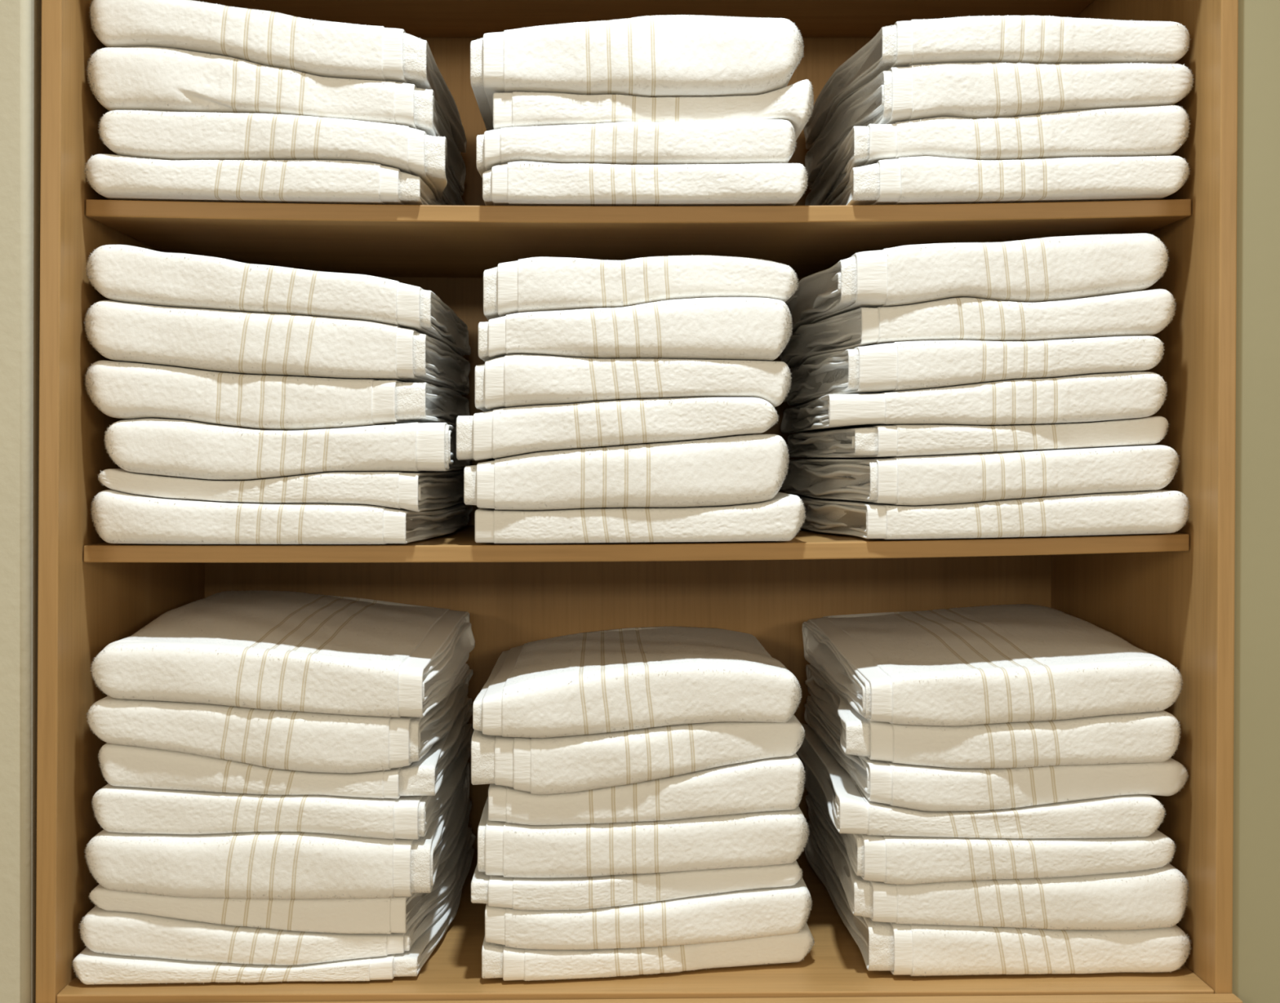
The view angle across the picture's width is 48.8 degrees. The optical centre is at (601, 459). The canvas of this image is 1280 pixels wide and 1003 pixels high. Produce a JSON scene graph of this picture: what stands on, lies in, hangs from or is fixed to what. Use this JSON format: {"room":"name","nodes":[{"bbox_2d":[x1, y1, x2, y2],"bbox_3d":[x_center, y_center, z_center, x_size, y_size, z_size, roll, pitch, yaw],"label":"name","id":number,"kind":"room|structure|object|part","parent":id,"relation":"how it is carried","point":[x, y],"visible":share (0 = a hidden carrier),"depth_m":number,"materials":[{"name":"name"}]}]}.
{"room":"linen closet","nodes":[
{"label":"linen closet","id":0,"kind":"room"},
{"bbox_2d":[0,0,1279,1002],"bbox_3d":[0.000,-0.175,1.506,5.200,2.950,0.588,0,0,0],"label":"wall","id":1,"kind":"structure","parent":0,"point":[1256,716],"depth_m":1.22,"materials":[{"name":"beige paint"}]},
{"bbox_3d":[0.000,1.325,-2.100,5.200,0.050,7.800,0,0,0],"label":"floor","id":2,"kind":"structure","parent":0,"visible":0},
{"bbox_2d":[35,0,1242,1002],"bbox_3d":[0.029,0.371,1.435,1.044,1.858,0.476,0,0,0],"label":"shelving unit","id":3,"kind":"object","parent":2,"relation":"on","point":[1170,596],"visible":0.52,"depth_m":1.28,"materials":[{"name":"brown wood"}]},
{"bbox_3d":[-0.479,0.371,1.445,0.029,1.858,0.456,0,0,0],"label":"panel","id":4,"kind":"part","parent":3,"relation":"part of","materials":[{"name":"brown wood"}]},
{"bbox_2d":[84,153,440,204],"bbox_3d":[-0.309,-0.253,1.442,0.311,0.042,0.378,0,0,0],"label":"folded towel","id":5,"kind":"object","parent":3,"relation":"on","point":[113,177],"visible":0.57,"depth_m":1.26,"materials":[{"name":"white fabric"}]},
{"bbox_2d":[97,109,465,205],"bbox_3d":[-0.298,-0.282,1.441,0.317,0.060,0.380,0,0,0],"label":"folded towel","id":6,"kind":"object","parent":5,"relation":"on","point":[143,134],"visible":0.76,"depth_m":1.26,"materials":[{"name":"white fabric"}]},
{"bbox_2d":[85,46,466,195],"bbox_3d":[-0.307,-0.333,1.435,0.313,0.073,0.369,0,0,0],"label":"folded towel","id":7,"kind":"object","parent":6,"relation":"on","point":[141,77],"visible":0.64,"depth_m":1.26,"materials":[{"name":"white fabric"}]},
{"bbox_2d":[88,0,466,153],"bbox_3d":[-0.307,-0.379,1.439,0.309,0.080,0.377,0,0,0],"label":"folded towel","id":8,"kind":"object","parent":7,"relation":"on","point":[322,48],"visible":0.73,"depth_m":1.26,"materials":[{"name":"white fabric"}]},
{"bbox_2d":[71,846,474,985],"bbox_3d":[-0.305,0.449,1.433,0.323,0.025,0.406,0,0,0],"label":"folded towel","id":9,"kind":"object","parent":3,"relation":"on","point":[93,968],"visible":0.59,"depth_m":1.24,"materials":[{"name":"white fabric"}]},
{"bbox_2d":[79,827,475,966],"bbox_3d":[-0.304,0.424,1.434,0.319,0.048,0.399,0,0,0],"label":"folded towel","id":10,"kind":"object","parent":9,"relation":"on","point":[102,931],"visible":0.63,"depth_m":1.24,"materials":[{"name":"white fabric"}]},
{"bbox_2d":[88,799,471,934],"bbox_3d":[-0.300,0.401,1.437,0.310,0.044,0.394,0,0,0],"label":"folded towel","id":11,"kind":"object","parent":10,"relation":"on","point":[384,916],"visible":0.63,"depth_m":1.25,"materials":[{"name":"white fabric"}]},
{"bbox_2d":[84,762,470,899],"bbox_3d":[-0.301,0.359,1.421,0.313,0.059,0.381,0,0,0],"label":"folded towel","id":12,"kind":"object","parent":11,"relation":"on","point":[275,865],"visible":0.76,"depth_m":1.24,"materials":[{"name":"white fabric"}]},
{"bbox_2d":[91,724,474,839],"bbox_3d":[-0.298,0.314,1.436,0.308,0.047,0.400,0,0,0],"label":"folded towel","id":13,"kind":"object","parent":12,"relation":"on","point":[123,810],"visible":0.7,"depth_m":1.24,"materials":[{"name":"white fabric"}]},
{"bbox_2d":[97,696,472,799],"bbox_3d":[-0.295,0.277,1.437,0.304,0.051,0.393,0,0,0],"label":"folded towel","id":14,"kind":"object","parent":13,"relation":"on","point":[121,766],"visible":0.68,"depth_m":1.25,"materials":[{"name":"white fabric"}]},
{"bbox_2d":[85,663,473,773],"bbox_3d":[-0.301,0.245,1.424,0.310,0.067,0.382,0,0,0],"label":"folded towel","id":15,"kind":"object","parent":14,"relation":"on","point":[281,740],"visible":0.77,"depth_m":1.24,"materials":[{"name":"white fabric"}]},
{"bbox_2d":[89,590,475,717],"bbox_3d":[-0.298,0.189,1.430,0.308,0.080,0.397,0,0,0],"label":"folded towel","id":16,"kind":"object","parent":15,"relation":"on","point":[285,651],"visible":1,"depth_m":1.25,"materials":[{"name":"white fabric"}]},
{"bbox_2d":[90,489,472,544],"bbox_3d":[-0.304,0.052,1.432,0.317,0.049,0.360,0,0,0],"label":"folded towel","id":17,"kind":"object","parent":3,"relation":"on","point":[117,517],"visible":0.9,"depth_m":1.26,"materials":[{"name":"white fabric"}]},
{"bbox_2d":[97,468,463,511],"bbox_3d":[-0.300,0.028,1.435,0.306,0.040,0.361,0,0,0],"label":"folded towel","id":18,"kind":"object","parent":17,"relation":"on","point":[423,491],"visible":0.91,"depth_m":1.26,"materials":[{"name":"white fabric"}]},
{"bbox_2d":[103,418,470,479],"bbox_3d":[-0.292,-0.009,1.436,0.314,0.056,0.366,0,0,0],"label":"folded towel","id":19,"kind":"object","parent":18,"relation":"on","point":[157,446],"visible":0.91,"depth_m":1.26,"materials":[{"name":"white fabric"}]},
{"bbox_2d":[84,360,470,431],"bbox_3d":[-0.309,-0.058,1.443,0.316,0.062,0.380,0,0,0],"label":"folded towel","id":20,"kind":"object","parent":19,"relation":"on","point":[118,389],"visible":0.84,"depth_m":1.26,"materials":[{"name":"white fabric"}]},
{"bbox_2d":[83,300,470,395],"bbox_3d":[-0.308,-0.107,1.438,0.316,0.070,0.375,0,0,0],"label":"folded towel","id":21,"kind":"object","parent":20,"relation":"on","point":[243,343],"visible":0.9,"depth_m":1.26,"materials":[{"name":"white fabric"}]},
{"bbox_2d":[85,244,471,356],"bbox_3d":[-0.306,-0.154,1.435,0.316,0.077,0.368,0,0,0],"label":"folded towel","id":22,"kind":"object","parent":21,"relation":"on","point":[122,273],"visible":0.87,"depth_m":1.26,"materials":[{"name":"white fabric"}]},
{"bbox_3d":[0.030,0.371,1.670,1.011,1.858,0.006,0,0,0],"label":"panel","id":23,"kind":"part","parent":3,"relation":"part of","materials":[{"name":"brown wood"}]},
{"bbox_3d":[0.029,0.469,1.442,1.000,0.022,0.449,0,0,0],"label":"panel","id":24,"kind":"part","parent":3,"relation":"part of","materials":[{"name":"brown wood"}]},
{"bbox_3d":[0.032,0.081,1.470,0.998,0.026,0.394,0,0,0],"label":"shelf","id":25,"kind":"part","parent":3,"relation":"part of","materials":[{"name":"brown wood"}]},
{"bbox_3d":[0.034,-0.224,1.470,0.998,0.022,0.394,0,0,0],"label":"shelf","id":26,"kind":"part","parent":3,"relation":"part of","materials":[{"name":"brown wood"}]},
{"bbox_2d":[475,492,806,543],"bbox_3d":[0.035,0.054,1.446,0.300,0.044,0.377,0,0,0],"label":"folded towel","id":27,"kind":"object","parent":3,"relation":"on","point":[780,517],"visible":0.82,"depth_m":1.26,"materials":[{"name":"white fabric"}]},
{"bbox_2d":[463,434,789,510],"bbox_3d":[0.024,0.011,1.435,0.295,0.069,0.360,0,0,0],"label":"folded towel","id":28,"kind":"object","parent":27,"relation":"on","point":[732,470],"visible":1,"depth_m":1.26,"materials":[{"name":"white fabric"}]},
{"bbox_2d":[456,396,779,461],"bbox_3d":[0.014,-0.027,1.439,0.293,0.058,0.371,0,0,0],"label":"folded towel","id":29,"kind":"object","parent":28,"relation":"on","point":[503,433],"visible":0.94,"depth_m":1.26,"materials":[{"name":"white fabric"}]},
{"bbox_2d":[475,354,791,412],"bbox_3d":[0.029,-0.070,1.439,0.289,0.050,0.372,0,0,0],"label":"folded towel","id":30,"kind":"object","parent":29,"relation":"on","point":[513,380],"visible":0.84,"depth_m":1.26,"materials":[{"name":"white fabric"}]},
{"bbox_2d":[478,297,792,362],"bbox_3d":[0.032,-0.118,1.444,0.285,0.057,0.379,0,0,0],"label":"folded towel","id":31,"kind":"object","parent":30,"relation":"on","point":[720,328],"visible":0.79,"depth_m":1.26,"materials":[{"name":"white fabric"}]},
{"bbox_2d":[483,254,799,320],"bbox_3d":[0.036,-0.157,1.445,0.290,0.057,0.375,0,0,0],"label":"folded towel","id":32,"kind":"object","parent":31,"relation":"on","point":[533,284],"visible":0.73,"depth_m":1.27,"materials":[{"name":"white fabric"}]},
{"bbox_3d":[0.035,-0.509,1.442,1.000,0.022,0.449,0,0,0],"label":"panel","id":33,"kind":"part","parent":3,"relation":"part of","materials":[{"name":"brown wood"}]},
{"bbox_2d":[482,160,808,206],"bbox_3d":[0.040,-0.248,1.435,0.294,0.037,0.367,0,0,0],"label":"folded towel","id":34,"kind":"object","parent":3,"relation":"on","point":[520,183],"visible":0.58,"depth_m":1.26,"materials":[{"name":"white fabric"}]},
{"bbox_2d":[475,119,797,177],"bbox_3d":[0.032,-0.282,1.438,0.290,0.046,0.367,0,0,0],"label":"folded towel","id":35,"kind":"object","parent":34,"relation":"on","point":[765,140],"visible":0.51,"depth_m":1.26,"materials":[{"name":"white fabric"}]},
{"bbox_2d":[493,79,814,138],"bbox_3d":[0.047,-0.319,1.435,0.291,0.044,0.359,0,0,0],"label":"folded towel","id":36,"kind":"object","parent":35,"relation":"on","point":[793,103],"visible":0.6,"depth_m":1.26,"materials":[{"name":"white fabric"}]},
{"bbox_2d":[470,14,804,130],"bbox_3d":[0.033,-0.364,1.434,0.303,0.072,0.362,0,0,0],"label":"folded towel","id":37,"kind":"object","parent":36,"relation":"on","point":[658,55],"visible":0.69,"depth_m":1.26,"materials":[{"name":"white fabric"}]},
{"bbox_2d":[481,921,814,982],"bbox_3d":[0.045,0.443,1.434,0.304,0.032,0.399,0,0,0],"label":"folded towel","id":38,"kind":"object","parent":3,"relation":"on","point":[498,961],"visible":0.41,"depth_m":1.25,"materials":[{"name":"white fabric"}]},
{"bbox_2d":[484,877,813,951],"bbox_3d":[0.044,0.411,1.434,0.296,0.048,0.398,0,0,0],"label":"folded towel","id":39,"kind":"object","parent":38,"relation":"on","point":[746,914],"visible":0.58,"depth_m":1.25,"materials":[{"name":"white fabric"}]},
{"bbox_2d":[471,860,803,911],"bbox_3d":[0.034,0.382,1.428,0.300,0.032,0.393,0,0,0],"label":"folded towel","id":40,"kind":"object","parent":39,"relation":"on","point":[611,891],"visible":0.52,"depth_m":1.25,"materials":[{"name":"white fabric"}]},
{"bbox_2d":[477,796,809,878],"bbox_3d":[0.040,0.345,1.426,0.301,0.054,0.378,0,0,0],"label":"folded towel","id":41,"kind":"object","parent":40,"relation":"on","point":[765,838],"visible":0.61,"depth_m":1.25,"materials":[{"name":"white fabric"}]},
{"bbox_2d":[488,753,805,826],"bbox_3d":[0.043,0.298,1.433,0.287,0.054,0.385,0,0,0],"label":"folded towel","id":42,"kind":"object","parent":41,"relation":"on","point":[775,784],"visible":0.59,"depth_m":1.25,"materials":[{"name":"white fabric"}]},
{"bbox_2d":[471,715,804,794],"bbox_3d":[0.036,0.266,1.429,0.302,0.060,0.392,0,0,0],"label":"folded towel","id":43,"kind":"object","parent":42,"relation":"on","point":[584,762],"visible":0.58,"depth_m":1.24,"materials":[{"name":"white fabric"}]},
{"bbox_2d":[472,626,802,738],"bbox_3d":[0.034,0.214,1.423,0.299,0.063,0.391,0,0,0],"label":"folded towel","id":44,"kind":"object","parent":43,"relation":"on","point":[603,682],"visible":1,"depth_m":1.26,"materials":[{"name":"white fabric"}]},
{"bbox_3d":[0.028,0.496,1.206,1.033,0.073,0.018,0,0,0],"label":"rail","id":45,"kind":"part","parent":3,"relation":"part of","materials":[{"name":"brown wood"}]},
{"bbox_2d":[797,489,1190,539],"bbox_3d":[0.365,0.051,1.441,0.328,0.045,0.378,0,0,0],"label":"folded towel","id":46,"kind":"object","parent":3,"relation":"on","point":[1157,511],"visible":0.82,"depth_m":1.26,"materials":[{"name":"white fabric"}]},
{"bbox_2d":[779,444,1179,505],"bbox_3d":[0.360,0.015,1.444,0.322,0.054,0.382,0,0,0],"label":"folded towel","id":47,"kind":"object","parent":46,"relation":"on","point":[952,478],"visible":0.98,"depth_m":1.26,"materials":[{"name":"white fabric"}]},
{"bbox_2d":[786,416,1169,457],"bbox_3d":[0.358,-0.020,1.435,0.312,0.037,0.355,0,0,0],"label":"folded towel","id":48,"kind":"object","parent":47,"relation":"on","point":[889,441],"visible":1,"depth_m":1.26,"materials":[{"name":"white fabric"}]},
{"bbox_2d":[780,371,1167,433],"bbox_3d":[0.355,-0.054,1.439,0.309,0.050,0.368,0,0,0],"label":"folded towel","id":49,"kind":"object","parent":48,"relation":"on","point":[1127,395],"visible":0.98,"depth_m":1.26,"materials":[{"name":"white fabric"}]},
{"bbox_2d":[783,335,1164,405],"bbox_3d":[0.354,-0.086,1.435,0.302,0.050,0.362,0,0,0],"label":"folded towel","id":50,"kind":"object","parent":49,"relation":"on","point":[906,366],"visible":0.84,"depth_m":1.26,"materials":[{"name":"white fabric"}]},
{"bbox_2d":[778,288,1176,368],"bbox_3d":[0.358,-0.128,1.442,0.320,0.050,0.376,0,0,0],"label":"folded towel","id":51,"kind":"object","parent":50,"relation":"on","point":[1143,313],"visible":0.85,"depth_m":1.26,"materials":[{"name":"white fabric"}]},
{"bbox_2d":[785,233,1168,335],"bbox_3d":[0.356,-0.171,1.435,0.316,0.066,0.355,0,0,0],"label":"folded towel","id":52,"kind":"object","parent":51,"relation":"on","point":[1063,268],"visible":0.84,"depth_m":1.26,"materials":[{"name":"white fabric"}]},
{"bbox_2d":[804,820,1191,976],"bbox_3d":[0.380,0.434,1.432,0.298,0.047,0.385,0,0,0],"label":"folded towel","id":53,"kind":"object","parent":3,"relation":"on","point":[900,949],"visible":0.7,"depth_m":1.25,"materials":[{"name":"white fabric"}]},
{"bbox_2d":[805,792,1189,930],"bbox_3d":[0.375,0.392,1.429,0.303,0.055,0.374,0,0,0],"label":"folded towel","id":54,"kind":"object","parent":53,"relation":"on","point":[1151,899],"visible":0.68,"depth_m":1.24,"materials":[{"name":"white fabric"}]},
{"bbox_2d":[803,762,1176,885],"bbox_3d":[0.369,0.355,1.429,0.291,0.043,0.383,0,0,0],"label":"folded towel","id":55,"kind":"object","parent":54,"relation":"on","point":[887,860],"visible":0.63,"depth_m":1.24,"materials":[{"name":"white fabric"}]},
{"bbox_2d":[795,723,1165,839],"bbox_3d":[0.355,0.318,1.435,0.298,0.040,0.397,0,0,0],"label":"folded towel","id":56,"kind":"object","parent":55,"relation":"on","point":[1140,815],"visible":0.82,"depth_m":1.25,"materials":[{"name":"white fabric"}]},
{"bbox_2d":[804,695,1189,811],"bbox_3d":[0.378,0.291,1.433,0.301,0.044,0.384,0,0,0],"label":"folded towel","id":57,"kind":"object","parent":56,"relation":"on","point":[918,788],"visible":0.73,"depth_m":1.25,"materials":[{"name":"white fabric"}]},
{"bbox_2d":[804,664,1182,768],"bbox_3d":[0.368,0.250,1.431,0.301,0.051,0.377,0,0,0],"label":"folded towel","id":58,"kind":"object","parent":57,"relation":"on","point":[1148,737],"visible":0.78,"depth_m":1.25,"materials":[{"name":"white fabric"}]},
{"bbox_2d":[802,604,1182,726],"bbox_3d":[0.375,0.200,1.434,0.289,0.073,0.394,0,0,0],"label":"folded towel","id":59,"kind":"object","parent":58,"relation":"on","point":[1016,663],"visible":1,"depth_m":1.28,"materials":[{"name":"white fabric"}]},
{"bbox_2d":[828,155,1190,205],"bbox_3d":[0.377,-0.252,1.435,0.301,0.040,0.366,0,0,0],"label":"folded towel","id":60,"kind":"object","parent":3,"relation":"on","point":[910,180],"visible":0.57,"depth_m":1.26,"materials":[{"name":"white fabric"}]},
{"bbox_2d":[804,104,1190,205],"bbox_3d":[0.380,-0.292,1.442,0.306,0.050,0.380,0,0,0],"label":"folded towel","id":61,"kind":"object","parent":60,"relation":"on","point":[1149,131],"visible":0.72,"depth_m":1.26,"materials":[{"name":"white fabric"}]},
{"bbox_2d":[804,62,1194,190],"bbox_3d":[0.380,-0.330,1.432,0.302,0.053,0.361,0,0,0],"label":"folded towel","id":62,"kind":"object","parent":61,"relation":"on","point":[986,90],"visible":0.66,"depth_m":1.26,"materials":[{"name":"white fabric"}]},
{"bbox_2d":[803,14,1190,149],"bbox_3d":[0.379,-0.376,1.442,0.298,0.043,0.380,0,0,0],"label":"folded towel","id":63,"kind":"object","parent":62,"relation":"on","point":[1030,39],"visible":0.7,"depth_m":1.26,"materials":[{"name":"white fabric"}]},
{"bbox_3d":[0.538,0.371,1.445,0.026,1.858,0.456,0,0,0],"label":"panel","id":64,"kind":"part","parent":3,"relation":"part of","materials":[{"name":"brown wood"}]}
]}

